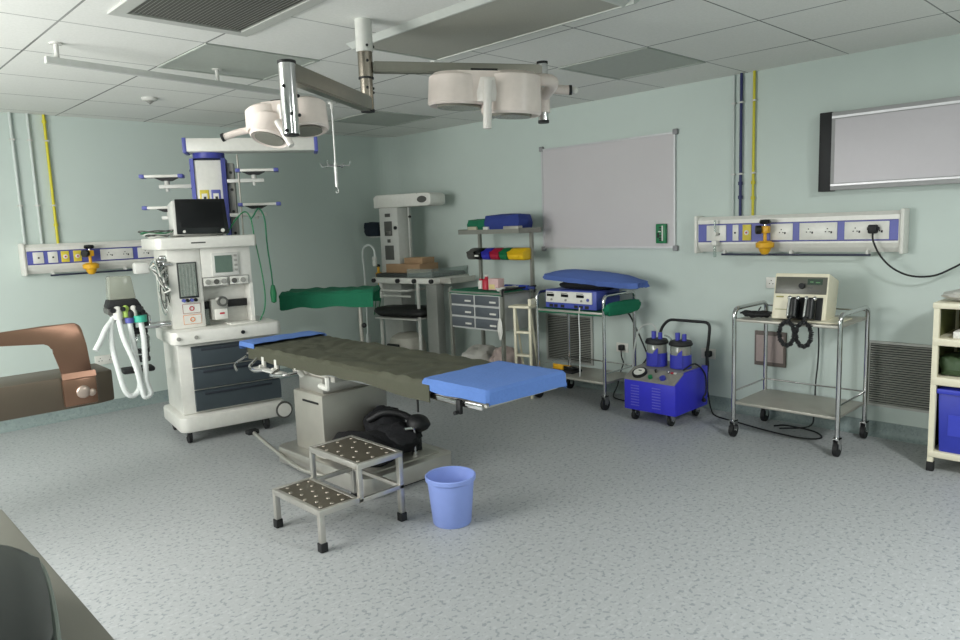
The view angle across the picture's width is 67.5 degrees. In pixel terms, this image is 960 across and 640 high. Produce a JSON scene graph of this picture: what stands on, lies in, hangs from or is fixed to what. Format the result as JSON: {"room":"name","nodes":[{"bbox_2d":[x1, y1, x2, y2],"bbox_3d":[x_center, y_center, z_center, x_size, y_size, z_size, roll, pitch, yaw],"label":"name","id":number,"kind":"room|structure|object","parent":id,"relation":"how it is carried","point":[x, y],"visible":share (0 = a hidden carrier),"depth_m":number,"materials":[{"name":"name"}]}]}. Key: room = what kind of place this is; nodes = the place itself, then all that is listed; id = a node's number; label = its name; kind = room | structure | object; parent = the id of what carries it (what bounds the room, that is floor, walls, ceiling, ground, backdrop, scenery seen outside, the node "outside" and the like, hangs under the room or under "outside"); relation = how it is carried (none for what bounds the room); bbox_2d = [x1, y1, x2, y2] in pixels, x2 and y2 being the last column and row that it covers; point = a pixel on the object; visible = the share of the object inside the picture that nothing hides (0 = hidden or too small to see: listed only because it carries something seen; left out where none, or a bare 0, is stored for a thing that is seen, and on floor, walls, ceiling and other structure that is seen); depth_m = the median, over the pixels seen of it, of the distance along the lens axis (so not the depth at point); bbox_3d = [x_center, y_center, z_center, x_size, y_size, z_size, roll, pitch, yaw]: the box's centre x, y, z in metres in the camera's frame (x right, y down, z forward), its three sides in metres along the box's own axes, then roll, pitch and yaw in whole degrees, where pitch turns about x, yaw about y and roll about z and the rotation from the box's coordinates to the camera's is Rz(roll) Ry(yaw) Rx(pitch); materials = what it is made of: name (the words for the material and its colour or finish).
{"room":"operating room","nodes":[
{"label":"operating room","id":0,"kind":"room"},
{"bbox_2d":[0,112,390,398],"bbox_3d":[-3.251,-0.447,6.161,6.520,2.496,0.190,-9,11,-43],"label":"wall","id":1,"kind":"structure","parent":0,"point":[316,237],"depth_m":6.37,"materials":[{"name":"green paint"}]},
{"bbox_2d":[7,112,26,244],"bbox_3d":[-3.644,-1.107,5.657,0.036,1.026,0.030,-9,11,-43],"label":"conduit","id":2,"kind":"object","parent":1,"relation":"attached to","point":[11,138],"visible":0.94,"depth_m":5.65,"materials":[{"name":"white plastic"}]},
{"bbox_2d":[25,113,43,243],"bbox_3d":[-3.558,-1.121,5.739,0.036,1.026,0.030,-9,11,-43],"label":"conduit","id":3,"kind":"object","parent":1,"relation":"attached to","point":[29,139],"visible":0.94,"depth_m":5.73,"materials":[{"name":"white plastic"}]},
{"bbox_2d":[41,114,59,242],"bbox_3d":[-3.474,-1.134,5.816,0.035,1.026,0.038,-9,11,-43],"label":"gas pipe","id":4,"kind":"object","parent":1,"relation":"attached to","point":[43,120],"visible":1,"depth_m":5.80,"materials":[{"name":"metal"}]},
{"bbox_2d":[18,240,153,275],"bbox_3d":[-3.110,-0.553,6.171,1.440,0.273,0.117,-9,11,-43],"label":"panel","id":5,"kind":"object","parent":1,"relation":"attached to","point":[59,257],"visible":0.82,"depth_m":5.92,"materials":[{"name":"white plastic"}]},
{"bbox_2d":[32,252,43,263],"bbox_3d":[-3.513,-0.493,5.717,0.075,0.089,0.007,-9,11,-43],"label":"outlet","id":6,"kind":"object","parent":5,"relation":"attached to","point":[37,257],"depth_m":5.71,"materials":[{"name":"white plastic"}]},
{"bbox_2d":[81,245,98,273],"bbox_3d":[-3.214,-0.498,5.919,0.132,0.247,0.124,-9,11,-43],"label":"oxygen flowmeter","id":7,"kind":"object","parent":5,"relation":"attached to","point":[91,268],"visible":1,"depth_m":5.89,"materials":[{"name":"yellow plastic"}]},
{"bbox_2d":[100,248,132,259],"bbox_3d":[-3.093,-0.564,6.122,0.260,0.089,0.007,-9,11,-43],"label":"socket","id":8,"kind":"object","parent":5,"relation":"attached to","point":[105,253],"depth_m":6.12,"materials":[{"name":"white plastic"}]},
{"bbox_2d":[137,247,153,257],"bbox_3d":[-2.881,-0.599,6.324,0.250,0.089,0.007,-9,11,-43],"label":"socket","id":9,"kind":"object","parent":5,"relation":"attached to","point":[141,253],"depth_m":6.27,"materials":[{"name":"white plastic"}]},
{"bbox_2d":[94,354,112,364],"bbox_3d":[-3.235,0.341,6.208,0.170,0.080,0.014,-9,11,-43],"label":"wall socket","id":10,"kind":"object","parent":1,"relation":"attached to","point":[103,359],"visible":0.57,"depth_m":6.19,"materials":[{"name":"white plastic"}]},
{"bbox_2d":[0,368,298,433],"bbox_3d":[-3.222,0.756,6.202,6.330,0.100,0.099,-9,11,-43],"label":"baseboard","id":11,"kind":"structure","parent":1,"relation":"attached to","point":[124,403],"depth_m":6.12,"materials":[{"name":"plastic"}]},
{"bbox_2d":[0,376,959,639],"bbox_3d":[0.119,1.169,2.919,6.500,0.100,9.700,-9,11,-43],"label":"floor","id":12,"kind":"structure","parent":0,"point":[588,522],"depth_m":3.51,"materials":[{"name":"laminate"}]},
{"bbox_2d":[0,323,113,421],"bbox_3d":[-2.709,0.622,3.388,1.825,1.072,0.372,-9,11,-43],"label":"stretcher","id":13,"kind":"object","parent":12,"relation":"on","point":[77,382],"visible":1,"depth_m":3.69,"materials":[{"name":"brown metal"}]},
{"bbox_2d":[0,509,113,639],"bbox_3d":[-1.106,0.993,1.376,0.665,0.750,1.370,-9,11,-43],"label":"steel table","id":14,"kind":"object","parent":12,"relation":"on","point":[76,621],"visible":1,"depth_m":1.49,"materials":[{"name":"silver metal"}]},
{"bbox_2d":[0,544,61,639],"bbox_3d":[-0.941,0.567,1.211,0.436,0.125,0.765,-9,11,-43],"label":"case","id":15,"kind":"object","parent":14,"relation":"on","point":[28,607],"visible":1,"depth_m":1.27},
{"bbox_2d":[93,208,292,442],"bbox_3d":[-2.185,0.027,5.368,1.346,1.686,0.635,-7,9,-35],"label":"machine","id":16,"kind":"object","parent":12,"relation":"on","point":[205,284],"visible":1,"depth_m":5.25,"materials":[{"name":"white plastic"}]},
{"bbox_2d":[105,275,135,299],"bbox_3d":[-2.505,-0.226,5.000,0.168,0.160,0.140,-7,9,-35],"label":"canister","id":17,"kind":"object","parent":16,"relation":"on","point":[120,287],"depth_m":4.94,"materials":[{"name":"plastic"}]},
{"bbox_2d":[104,298,140,308],"bbox_3d":[-2.497,-0.120,5.017,0.214,0.055,0.180,-7,9,-35],"label":"holder","id":18,"kind":"object","parent":16,"relation":"on","point":[110,303],"depth_m":4.94,"materials":[{"name":"black plastic"}]},
{"bbox_2d":[135,334,149,350],"bbox_3d":[-2.408,0.164,5.110,0.120,0.120,0.120,-7,9,-35],"label":"canister","id":19,"kind":"object","parent":16,"relation":"on","point":[137,336],"depth_m":5.06,"materials":[{"name":"clear plastic"}]},
{"bbox_2d":[138,230,172,237],"bbox_3d":[-2.364,-0.628,5.265,0.264,0.060,0.178,-9,11,-43],"label":"cables","id":20,"kind":"object","parent":16,"relation":"on","point":[160,233],"visible":0.97,"depth_m":5.22,"materials":[{"name":"green plastic"}]},
{"bbox_2d":[183,303,200,312],"bbox_3d":[-2.096,-0.084,5.227,0.119,0.062,0.004,-7,9,-35],"label":"sticker","id":21,"kind":"object","parent":16,"relation":"attached to","point":[186,309],"depth_m":5.23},
{"bbox_2d":[184,314,201,323],"bbox_3d":[-2.093,-0.005,5.237,0.119,0.062,0.004,-7,9,-35],"label":"sticker","id":22,"kind":"object","parent":16,"relation":"attached to","point":[187,320],"depth_m":5.24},
{"bbox_2d":[167,199,228,236],"bbox_3d":[-2.130,-0.767,5.430,0.390,0.285,0.237,-7,9,-34],"label":"patient monitor","id":23,"kind":"object","parent":16,"relation":"on","point":[186,217],"visible":0.96,"depth_m":5.35,"materials":[{"name":"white plastic"}]},
{"bbox_2d":[272,435,406,553],"bbox_3d":[-0.723,0.863,3.670,0.510,0.372,0.460,-9,11,-43],"label":"step stool","id":24,"kind":"object","parent":12,"relation":"on","point":[310,494],"visible":1,"depth_m":3.64,"materials":[{"name":"silver metal"}]},
{"bbox_2d":[358,307,366,341],"bbox_3d":[-1.274,0.227,6.314,0.720,0.970,0.480,-2,8,0],"label":"table","id":25,"kind":"object","parent":12,"relation":"on","point":[362,325],"visible":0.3,"depth_m":6.27,"materials":[{"name":"silver metal"}]},
{"bbox_2d":[279,285,380,310],"bbox_3d":[-1.291,-0.201,6.257,0.806,0.165,0.458,-2,8,0],"label":"drape","id":26,"kind":"object","parent":25,"relation":"on","point":[361,296],"visible":1,"depth_m":6.04,"materials":[{"name":"fabric"}]},
{"bbox_2d":[234,339,556,495],"bbox_3d":[-0.635,0.590,4.339,0.729,0.728,2.380,-9,11,-43],"label":"table","id":27,"kind":"object","parent":12,"relation":"on","point":[326,406],"visible":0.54,"depth_m":4.44,"materials":[{"name":"silver metal"}]},
{"bbox_2d":[239,331,326,348],"bbox_3d":[-1.402,0.150,5.125,0.573,0.073,0.231,-9,11,-43],"label":"sheet","id":28,"kind":"object","parent":27,"relation":"on","point":[249,343],"visible":0.85,"depth_m":5.05,"materials":[{"name":"fabric"}]},
{"bbox_2d":[248,334,490,402],"bbox_3d":[-0.710,0.252,4.423,0.586,0.115,1.912,-9,11,-43],"label":"mattress","id":29,"kind":"object","parent":27,"relation":"on","point":[401,371],"visible":0.95,"depth_m":4.21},
{"bbox_2d":[332,405,422,466],"bbox_3d":[-0.640,0.688,4.376,0.581,0.253,0.594,-9,11,-43],"label":"heap","id":30,"kind":"object","parent":27,"relation":"on","point":[384,425],"visible":0.66,"depth_m":4.32,"materials":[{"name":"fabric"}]},
{"bbox_2d":[406,400,430,449],"bbox_3d":[-0.381,0.629,4.407,0.149,0.341,0.152,-9,11,-43],"label":"mask","id":31,"kind":"object","parent":27,"relation":"on","point":[419,422],"visible":0.87,"depth_m":4.37,"materials":[{"name":"rubber"}]},
{"bbox_2d":[422,361,566,406],"bbox_3d":[0.080,0.319,3.614,0.578,0.101,0.466,-9,11,-43],"label":"cushion","id":32,"kind":"object","parent":27,"relation":"on","point":[496,382],"visible":1,"depth_m":3.50,"materials":[{"name":"fabric"}]},
{"bbox_2d":[362,192,474,353],"bbox_3d":[-0.683,-0.389,7.490,1.240,1.835,0.660,3,9,36],"label":"infant warmer","id":33,"kind":"object","parent":12,"relation":"on","point":[395,236],"visible":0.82,"depth_m":7.40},
{"bbox_2d":[364,222,379,236],"bbox_3d":[-1.150,-0.983,7.776,0.225,0.155,0.113,3,9,36],"label":"monitor","id":34,"kind":"object","parent":33,"relation":"on","point":[370,228],"visible":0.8,"depth_m":7.72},
{"bbox_2d":[374,304,426,317],"bbox_3d":[-0.764,-0.096,7.420,0.708,0.110,0.405,3,9,36],"label":"cushion","id":35,"kind":"object","parent":33,"relation":"on","point":[406,310],"visible":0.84,"depth_m":7.25,"materials":[{"name":"leather"}]},
{"bbox_2d":[375,316,426,320],"bbox_3d":[-0.757,-0.033,7.414,0.560,0.015,0.360,3,9,36],"label":"tray","id":36,"kind":"object","parent":33,"relation":"on","point":[381,318],"depth_m":7.26,"materials":[{"name":"white metal"}]},
{"bbox_2d":[386,262,437,272],"bbox_3d":[-0.707,-0.548,7.494,0.462,0.091,0.300,3,9,36],"label":"cardboard box","id":37,"kind":"object","parent":33,"relation":"on","point":[390,268],"visible":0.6,"depth_m":7.39,"materials":[{"name":"cardboard"}]},
{"bbox_2d":[404,257,433,263],"bbox_3d":[-0.624,-0.616,7.398,0.242,0.061,0.200,3,9,36],"label":"cardboard box","id":38,"kind":"object","parent":37,"relation":"on","point":[410,260],"visible":1,"depth_m":7.33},
{"bbox_2d":[440,275,474,283],"bbox_3d":[-0.221,-0.407,7.187,0.140,0.055,0.400,3,9,36],"label":"tray","id":39,"kind":"object","parent":33,"relation":"on","point":[449,279],"depth_m":7.12,"materials":[{"name":"silver metal"}]},
{"bbox_2d":[425,466,475,528],"bbox_3d":[-0.145,0.904,3.650,0.258,0.252,0.258,-9,11,-43],"label":"bucket","id":40,"kind":"object","parent":12,"relation":"on","point":[450,488],"visible":1,"depth_m":3.57,"materials":[{"name":"plastic"}]},
{"bbox_2d":[448,227,541,365],"bbox_3d":[0.116,-0.109,6.625,0.541,1.450,0.789,-9,11,-43],"label":"cart","id":41,"kind":"object","parent":12,"relation":"on","point":[479,312],"visible":0.76,"depth_m":6.41,"materials":[{"name":"metal"}]},
{"bbox_2d":[467,219,484,229],"bbox_3d":[0.052,-0.886,6.726,0.275,0.127,0.331,-9,11,-43],"label":"cloth bundle","id":42,"kind":"object","parent":41,"relation":"on","point":[476,224],"visible":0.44,"depth_m":6.64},
{"bbox_2d":[462,344,495,360],"bbox_3d":[-0.006,0.335,6.759,0.375,0.213,0.325,-4,8,-12],"label":"plastic bag","id":43,"kind":"object","parent":41,"relation":"on","point":[477,351],"visible":0.54,"depth_m":6.64,"materials":[{"name":"plastic"}]},
{"bbox_2d":[449,286,522,296],"bbox_3d":[0.077,-0.266,6.536,0.363,0.040,0.684,-9,11,-43],"label":"cloth","id":44,"kind":"object","parent":41,"relation":"on","point":[471,289],"visible":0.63,"depth_m":6.43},
{"bbox_2d":[488,278,503,289],"bbox_3d":[0.143,-0.317,6.343,0.082,0.100,0.120,-9,11,-43],"label":"glove box","id":45,"kind":"object","parent":44,"relation":"on","point":[493,283],"visible":0.88,"depth_m":6.31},
{"bbox_2d":[448,289,536,294],"bbox_3d":[0.106,-0.270,6.564,0.460,0.015,0.690,-9,11,-43],"label":"countertop","id":46,"kind":"structure","parent":41,"relation":"on","point":[529,289],"depth_m":6.36,"materials":[{"name":"metal"}]},
{"bbox_2d":[458,227,541,234],"bbox_3d":[0.173,-0.820,6.618,0.300,0.045,0.780,-9,11,-43],"label":"shelf","id":47,"kind":"object","parent":41,"relation":"attached to","point":[531,230],"depth_m":6.41,"materials":[{"name":"metal"}]},
{"bbox_2d":[488,346,521,363],"bbox_3d":[0.215,0.347,6.520,0.275,0.236,0.319,3,9,32],"label":"plastic bag","id":48,"kind":"object","parent":41,"relation":"on","point":[497,353],"visible":0.38,"depth_m":6.43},
{"bbox_2d":[484,213,532,228],"bbox_3d":[0.253,-0.884,6.518,0.271,0.162,0.495,-9,11,-43],"label":"cloth bundle","id":49,"kind":"object","parent":41,"relation":"on","point":[498,221],"visible":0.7,"depth_m":6.39,"materials":[{"name":"fabric"}]},
{"bbox_2d":[507,248,530,259],"bbox_3d":[0.346,-0.592,6.438,0.124,0.109,0.194,-9,11,-43],"label":"storage bin","id":50,"kind":"object","parent":41,"relation":"attached to","point":[514,253],"visible":1,"depth_m":6.39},
{"bbox_2d":[508,298,536,398],"bbox_3d":[0.399,0.236,6.191,0.210,0.860,0.210,3,9,36],"label":"step ladder","id":51,"kind":"object","parent":12,"relation":"on","point":[531,302],"visible":0.78,"depth_m":6.11,"materials":[{"name":"beige metal"}]},
{"bbox_2d":[535,288,636,409],"bbox_3d":[0.885,0.207,6.026,0.516,0.924,0.734,-9,11,-43],"label":"trolley","id":52,"kind":"object","parent":12,"relation":"on","point":[603,377],"visible":0.59,"depth_m":5.91,"materials":[{"name":"silver metal"}]},
{"bbox_2d":[553,363,581,373],"bbox_3d":[0.742,0.406,6.151,0.140,0.068,0.230,-9,11,-43],"label":"foot pedal","id":53,"kind":"object","parent":52,"relation":"on","point":[568,369],"visible":0.86,"depth_m":6.09,"materials":[{"name":"plastic"}]},
{"bbox_2d":[538,308,601,314],"bbox_3d":[0.874,-0.092,5.986,0.420,0.018,0.680,-9,11,-43],"label":"shelf","id":54,"kind":"object","parent":52,"relation":"attached to","point":[541,309],"depth_m":5.85,"materials":[{"name":"metal"}]},
{"bbox_2d":[539,307,601,316],"bbox_3d":[0.867,-0.086,5.980,0.398,0.035,0.660,-9,11,-43],"label":"cloth","id":55,"kind":"object","parent":52,"relation":"on","point":[597,311],"visible":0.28,"depth_m":5.84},
{"bbox_2d":[546,287,619,375],"bbox_3d":[0.846,0.088,5.990,0.357,0.698,0.530,-9,11,-43],"label":"electrosurgical unit","id":56,"kind":"object","parent":55,"relation":"on","point":[560,297],"visible":0.97,"depth_m":5.81,"materials":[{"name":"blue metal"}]},
{"bbox_2d":[559,282,613,289],"bbox_3d":[0.891,-0.294,5.915,0.271,0.073,0.530,-9,11,-43],"label":"instrument case","id":57,"kind":"object","parent":56,"relation":"on","point":[563,284],"visible":0.48,"depth_m":5.81,"materials":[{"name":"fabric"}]},
{"bbox_2d":[543,269,649,288],"bbox_3d":[0.933,-0.345,5.897,0.397,0.138,0.970,-9,11,-43],"label":"cushion","id":58,"kind":"object","parent":57,"relation":"on","point":[580,276],"visible":1,"depth_m":5.71,"materials":[{"name":"fabric"}]},
{"bbox_2d":[566,365,627,384],"bbox_3d":[0.895,0.458,6.059,0.420,0.018,0.680,-9,11,-43],"label":"shelf","id":59,"kind":"object","parent":52,"relation":"attached to","point":[590,375],"depth_m":5.93,"materials":[{"name":"metal"}]},
{"bbox_2d":[603,299,640,315],"bbox_3d":[1.129,-0.100,5.703,0.497,0.114,0.058,-9,11,-43],"label":"towel","id":60,"kind":"object","parent":52,"relation":"hanging from","point":[621,307],"visible":1,"depth_m":5.66,"materials":[{"name":"fabric"}]},
{"bbox_2d":[624,318,710,425],"bbox_3d":[1.400,0.376,5.421,0.538,0.711,0.548,-9,11,-43],"label":"machine","id":61,"kind":"object","parent":12,"relation":"on","point":[675,387],"visible":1,"depth_m":5.28,"materials":[{"name":"blue plastic"}]},
{"bbox_2d":[645,331,668,366],"bbox_3d":[1.338,0.213,5.439,0.176,0.257,0.176,-9,11,-43],"label":"jar","id":62,"kind":"object","parent":61,"relation":"on","point":[656,353],"depth_m":5.38,"materials":[{"name":"blue plastic"}]},
{"bbox_2d":[668,333,692,369],"bbox_3d":[1.485,0.224,5.317,0.176,0.257,0.176,-9,11,-43],"label":"jar","id":63,"kind":"object","parent":61,"relation":"on","point":[680,349],"depth_m":5.26,"materials":[{"name":"blue plastic"}]},
{"bbox_2d":[728,300,870,456],"bbox_3d":[2.116,0.346,4.768,0.576,0.890,0.714,-9,11,-43],"label":"trolley","id":64,"kind":"object","parent":12,"relation":"on","point":[766,399],"visible":0.98,"depth_m":4.72,"materials":[{"name":"silver metal"}]},
{"bbox_2d":[740,307,771,317],"bbox_3d":[1.837,-0.055,4.772,0.159,0.074,0.207,-9,11,-43],"label":"heap","id":65,"kind":"object","parent":64,"relation":"on","point":[752,314],"visible":0.98,"depth_m":4.74,"materials":[{"name":"black rubber"}]},
{"bbox_2d":[736,389,862,419],"bbox_3d":[2.124,0.555,4.796,0.480,0.018,0.660,-9,11,-43],"label":"shelf","id":66,"kind":"object","parent":64,"relation":"attached to","point":[777,400],"depth_m":4.75,"materials":[{"name":"metal"}]},
{"bbox_2d":[736,311,865,328],"bbox_3d":[2.103,-0.005,4.721,0.480,0.018,0.660,-9,11,-43],"label":"shelf","id":67,"kind":"object","parent":64,"relation":"attached to","point":[855,319],"depth_m":4.61,"materials":[{"name":"metal"}]},
{"bbox_2d":[772,273,838,348],"bbox_3d":[2.078,-0.073,4.640,0.330,0.455,0.445,4,10,40],"label":"defibrillator","id":68,"kind":"object","parent":64,"relation":"on","point":[797,296],"visible":1,"depth_m":4.55,"materials":[{"name":"beige plastic"}]},
{"bbox_2d":[779,328,819,428],"bbox_3d":[2.237,0.336,4.941,0.220,0.855,0.258,-9,11,-43],"label":"lead","id":69,"kind":"object","parent":68,"relation":"hanging from","point":[818,328],"visible":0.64,"depth_m":4.99,"materials":[{"name":"black rubber"}]},
{"bbox_2d":[805,317,851,324],"bbox_3d":[2.199,0.001,4.543,0.270,0.009,0.200,-9,11,-43],"label":"base tray","id":70,"kind":"object","parent":64,"relation":"on","point":[834,320],"visible":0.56,"depth_m":4.48,"materials":[{"name":"beige plastic"}]},
{"bbox_2d":[926,298,959,470],"bbox_3d":[3.001,0.386,3.920,0.460,0.970,0.850,-9,11,-43],"label":"shelving unit","id":71,"kind":"object","parent":12,"relation":"on","point":[946,320],"visible":0.61,"depth_m":4.07,"materials":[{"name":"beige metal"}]},
{"bbox_2d":[937,386,959,453],"bbox_3d":[2.811,0.551,4.125,0.404,0.362,0.245,-9,11,-43],"label":"bin","id":72,"kind":"object","parent":71,"relation":"on","point":[949,397],"visible":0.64,"depth_m":4.03,"materials":[{"name":"plastic"}]},
{"bbox_2d":[939,352,959,376],"bbox_3d":[2.722,0.247,4.102,0.276,0.116,0.172,-9,11,-43],"label":"packet","id":73,"kind":"object","parent":71,"relation":"on","point":[949,363],"visible":0.98,"depth_m":4.03,"materials":[{"name":"plastic"}]},
{"bbox_2d":[941,289,959,300],"bbox_3d":[2.738,-0.143,4.002,0.325,0.076,0.292,-9,11,-43],"label":"plastic bag","id":74,"kind":"object","parent":71,"relation":"on","point":[954,294],"visible":1,"depth_m":3.98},
{"bbox_2d":[0,0,959,137],"bbox_3d":[0.022,-1.401,2.575,6.500,0.100,9.700,-9,11,-43],"label":"ceiling","id":75,"kind":"structure","parent":0,"point":[733,37],"depth_m":4.09,"materials":[{"name":"tile"}]},
{"bbox_2d":[44,41,339,103],"bbox_3d":[-1.600,-1.477,4.381,0.060,0.106,1.936,4,10,38],"label":"rail","id":76,"kind":"object","parent":75,"relation":"hanging from","point":[56,60],"visible":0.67,"depth_m":4.08,"materials":[{"name":"white metal"}]},
{"bbox_2d":[320,102,350,193],"bbox_3d":[-1.037,-1.225,5.117,0.175,0.643,0.175,-6,9,-27],"label":"hanger","id":77,"kind":"object","parent":76,"relation":"hanging from","point":[331,104],"visible":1,"depth_m":5.12,"materials":[{"name":"white metal"}]},
{"bbox_2d":[107,0,326,36],"bbox_3d":[-1.009,-1.363,3.000,0.660,0.012,1.180,-9,11,-43],"label":"ceiling vent","id":78,"kind":"object","parent":75,"relation":"in","point":[245,18],"visible":1,"depth_m":3.24,"materials":[{"name":"metal"}]},
{"bbox_2d":[138,137,317,234],"bbox_3d":[-2.064,-1.188,6.001,1.412,1.076,0.309,-4,8,-14],"label":"pendant","id":79,"kind":"object","parent":75,"relation":"hanging from","point":[212,177],"visible":0.78,"depth_m":5.91,"materials":[{"name":"white metal"}]},
{"bbox_2d":[144,174,176,178],"bbox_3d":[-2.579,-1.163,5.830,0.325,0.022,0.120,-4,8,-14],"label":"tray","id":80,"kind":"object","parent":79,"relation":"on","point":[172,176],"depth_m":5.79,"materials":[{"name":"white"}]},
{"bbox_2d":[240,168,273,172],"bbox_3d":[-1.861,-1.249,6.003,0.340,0.022,0.120,-4,8,-14],"label":"tray","id":81,"kind":"object","parent":79,"relation":"on","point":[260,170],"depth_m":5.96,"materials":[{"name":"white"}]},
{"bbox_2d":[157,43,319,80],"bbox_3d":[-1.431,-1.517,4.256,0.690,0.008,0.678,-9,11,-43],"label":"recessed light","id":82,"kind":"object","parent":75,"relation":"in","point":[233,61],"visible":0.93,"depth_m":4.20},
{"bbox_2d":[331,111,435,126],"bbox_3d":[-0.893,-1.857,6.646,0.690,0.008,0.677,-9,11,-43],"label":"recessed light","id":83,"kind":"object","parent":75,"relation":"in","point":[380,118],"visible":0.89,"depth_m":6.63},
{"bbox_2d":[220,17,577,147],"bbox_3d":[-0.298,-1.102,3.337,1.730,0.672,0.686,-9,11,-43],"label":"lamp","id":84,"kind":"object","parent":75,"relation":"hanging from","point":[500,91],"visible":1,"depth_m":3.41,"materials":[{"name":"metal"}]},
{"bbox_2d":[347,0,639,61],"bbox_3d":[0.006,-1.478,3.617,0.650,0.024,1.440,-9,11,-43],"label":"ceiling light panel","id":85,"kind":"object","parent":75,"relation":"in","point":[465,26],"visible":0.84,"depth_m":3.56,"materials":[{"name":"plastic"}]},
{"bbox_2d":[558,47,705,79],"bbox_3d":[0.995,-1.670,4.713,0.690,0.008,0.677,-9,11,-43],"label":"recessed light","id":86,"kind":"object","parent":75,"relation":"in","point":[646,60],"visible":1,"depth_m":4.69,"materials":[{"name":"plastic"}]},
{"bbox_2d":[388,34,959,428],"bbox_3d":[2.337,-0.496,4.938,0.190,2.496,9.720,-9,11,-43],"label":"wall","id":87,"kind":"structure","parent":0,"point":[480,172],"depth_m":5.38,"materials":[{"name":"green paint"}]},
{"bbox_2d":[546,313,593,365],"bbox_3d":[0.818,0.170,6.587,0.016,0.445,0.540,-9,11,-43],"label":"air vent","id":88,"kind":"object","parent":87,"relation":"in","point":[556,323],"visible":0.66,"depth_m":6.58,"materials":[{"name":"metal"}]},
{"bbox_2d":[539,128,678,250],"bbox_3d":[1.054,-1.061,6.117,0.030,0.944,1.414,-9,11,-43],"label":"whiteboard","id":89,"kind":"object","parent":87,"relation":"attached to","point":[615,193],"visible":1,"depth_m":6.06,"materials":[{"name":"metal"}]},
{"bbox_2d":[656,224,666,242],"bbox_3d":[1.449,-0.690,5.740,0.032,0.155,0.090,-9,11,-43],"label":"eraser","id":90,"kind":"object","parent":89,"relation":"attached to","point":[661,229],"visible":1,"depth_m":5.72,"materials":[{"name":"green plastic"}]},
{"bbox_2d":[427,351,927,445],"bbox_3d":[2.395,0.706,4.978,0.099,0.100,9.530,-9,11,-43],"label":"baseboard","id":91,"kind":"structure","parent":87,"relation":"attached to","point":[910,434],"depth_m":5.02,"materials":[{"name":"plastic"}]},
{"bbox_2d":[731,75,736,215],"bbox_3d":[1.854,-1.269,5.253,0.024,1.010,0.028,-9,11,-43],"label":"conduit","id":92,"kind":"object","parent":87,"relation":"attached to","point":[734,103],"visible":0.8,"depth_m":5.25,"materials":[{"name":"white plastic"}]},
{"bbox_2d":[738,73,744,215],"bbox_3d":[1.890,-1.264,5.205,0.039,1.010,0.034,-9,11,-43],"label":"gas pipe","id":93,"kind":"object","parent":87,"relation":"attached to","point":[740,183],"visible":1,"depth_m":5.20,"materials":[{"name":"metal"}]},
{"bbox_2d":[750,70,757,214],"bbox_3d":[1.957,-1.258,5.138,0.037,1.010,0.031,-9,11,-43],"label":"gas pipe","id":94,"kind":"object","parent":87,"relation":"attached to","point":[754,99],"visible":0.97,"depth_m":5.13,"materials":[{"name":"metal"}]},
{"bbox_2d":[705,350,821,439],"bbox_3d":[1.980,0.517,5.160,0.236,0.461,1.014,-7,9,-32],"label":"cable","id":95,"kind":"object","parent":87,"relation":"attached to","point":[710,352],"visible":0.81,"depth_m":5.05,"materials":[{"name":"black rubber"}]},
{"bbox_2d":[754,330,786,367],"bbox_3d":[2.115,0.210,5.237,0.024,0.255,0.230,-9,11,-43],"label":"board","id":96,"kind":"object","parent":87,"relation":"attached to","point":[776,352],"visible":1,"depth_m":5.22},
{"bbox_2d":[694,208,909,255],"bbox_3d":[2.158,-0.597,4.985,0.117,0.298,1.430,-9,11,-43],"label":"panel","id":97,"kind":"object","parent":87,"relation":"attached to","point":[836,231],"visible":0.98,"depth_m":4.85,"materials":[{"name":"white plastic"}]},
{"bbox_2d":[707,225,725,240],"bbox_3d":[1.753,-0.644,5.330,0.007,0.114,0.155,-9,11,-43],"label":"socket","id":98,"kind":"object","parent":97,"relation":"attached to","point":[721,229],"depth_m":5.32,"materials":[{"name":"white plastic"}]},
{"bbox_2d":[742,224,750,240],"bbox_3d":[1.917,-0.628,5.162,0.007,0.114,0.065,-9,11,-43],"label":"outlet","id":99,"kind":"object","parent":97,"relation":"attached to","point":[746,228],"depth_m":5.16,"materials":[{"name":"yellow plastic"}]},
{"bbox_2d":[755,219,773,254],"bbox_3d":[1.984,-0.578,5.006,0.125,0.247,0.123,-4,8,-16],"label":"oxygen flowmeter","id":100,"kind":"object","parent":97,"relation":"attached to","point":[764,246],"visible":1,"depth_m":4.98,"materials":[{"name":"yellow plastic"}]},
{"bbox_2d":[770,223,792,239],"bbox_3d":[2.091,-0.611,4.984,0.007,0.114,0.155,-9,11,-43],"label":"socket","id":101,"kind":"object","parent":97,"relation":"attached to","point":[779,231],"depth_m":4.98,"materials":[{"name":"white plastic"}]},
{"bbox_2d":[799,222,836,239],"bbox_3d":[2.262,-0.594,4.809,0.007,0.114,0.245,-9,11,-43],"label":"socket","id":102,"kind":"object","parent":97,"relation":"attached to","point":[807,230],"depth_m":4.81,"materials":[{"name":"white plastic"}]},
{"bbox_2d":[844,221,889,239],"bbox_3d":[2.471,-0.573,4.595,0.007,0.114,0.265,-9,11,-43],"label":"socket","id":103,"kind":"object","parent":97,"relation":"attached to","point":[853,230],"depth_m":4.60,"materials":[{"name":"white plastic"}]},
{"bbox_2d":[867,224,959,277],"bbox_3d":[2.741,-0.419,4.339,0.742,0.331,0.053,4,10,40],"label":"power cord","id":104,"kind":"object","parent":97,"relation":"attached to","point":[872,229],"visible":1,"depth_m":4.51,"materials":[{"name":"black rubber"}]},
{"bbox_2d":[818,96,959,191],"bbox_3d":[2.654,-1.074,4.400,0.098,0.510,1.090,-9,11,-43],"label":"box","id":105,"kind":"object","parent":87,"relation":"attached to","point":[917,143],"visible":1,"depth_m":4.45,"materials":[{"name":"white metal"}]},
{"bbox_2d":[867,340,931,412],"bbox_3d":[2.839,0.375,4.518,0.016,0.435,0.760,-9,11,-43],"label":"air vent","id":106,"kind":"object","parent":87,"relation":"in","point":[899,376],"visible":0.52,"depth_m":4.64,"materials":[{"name":"metal"}]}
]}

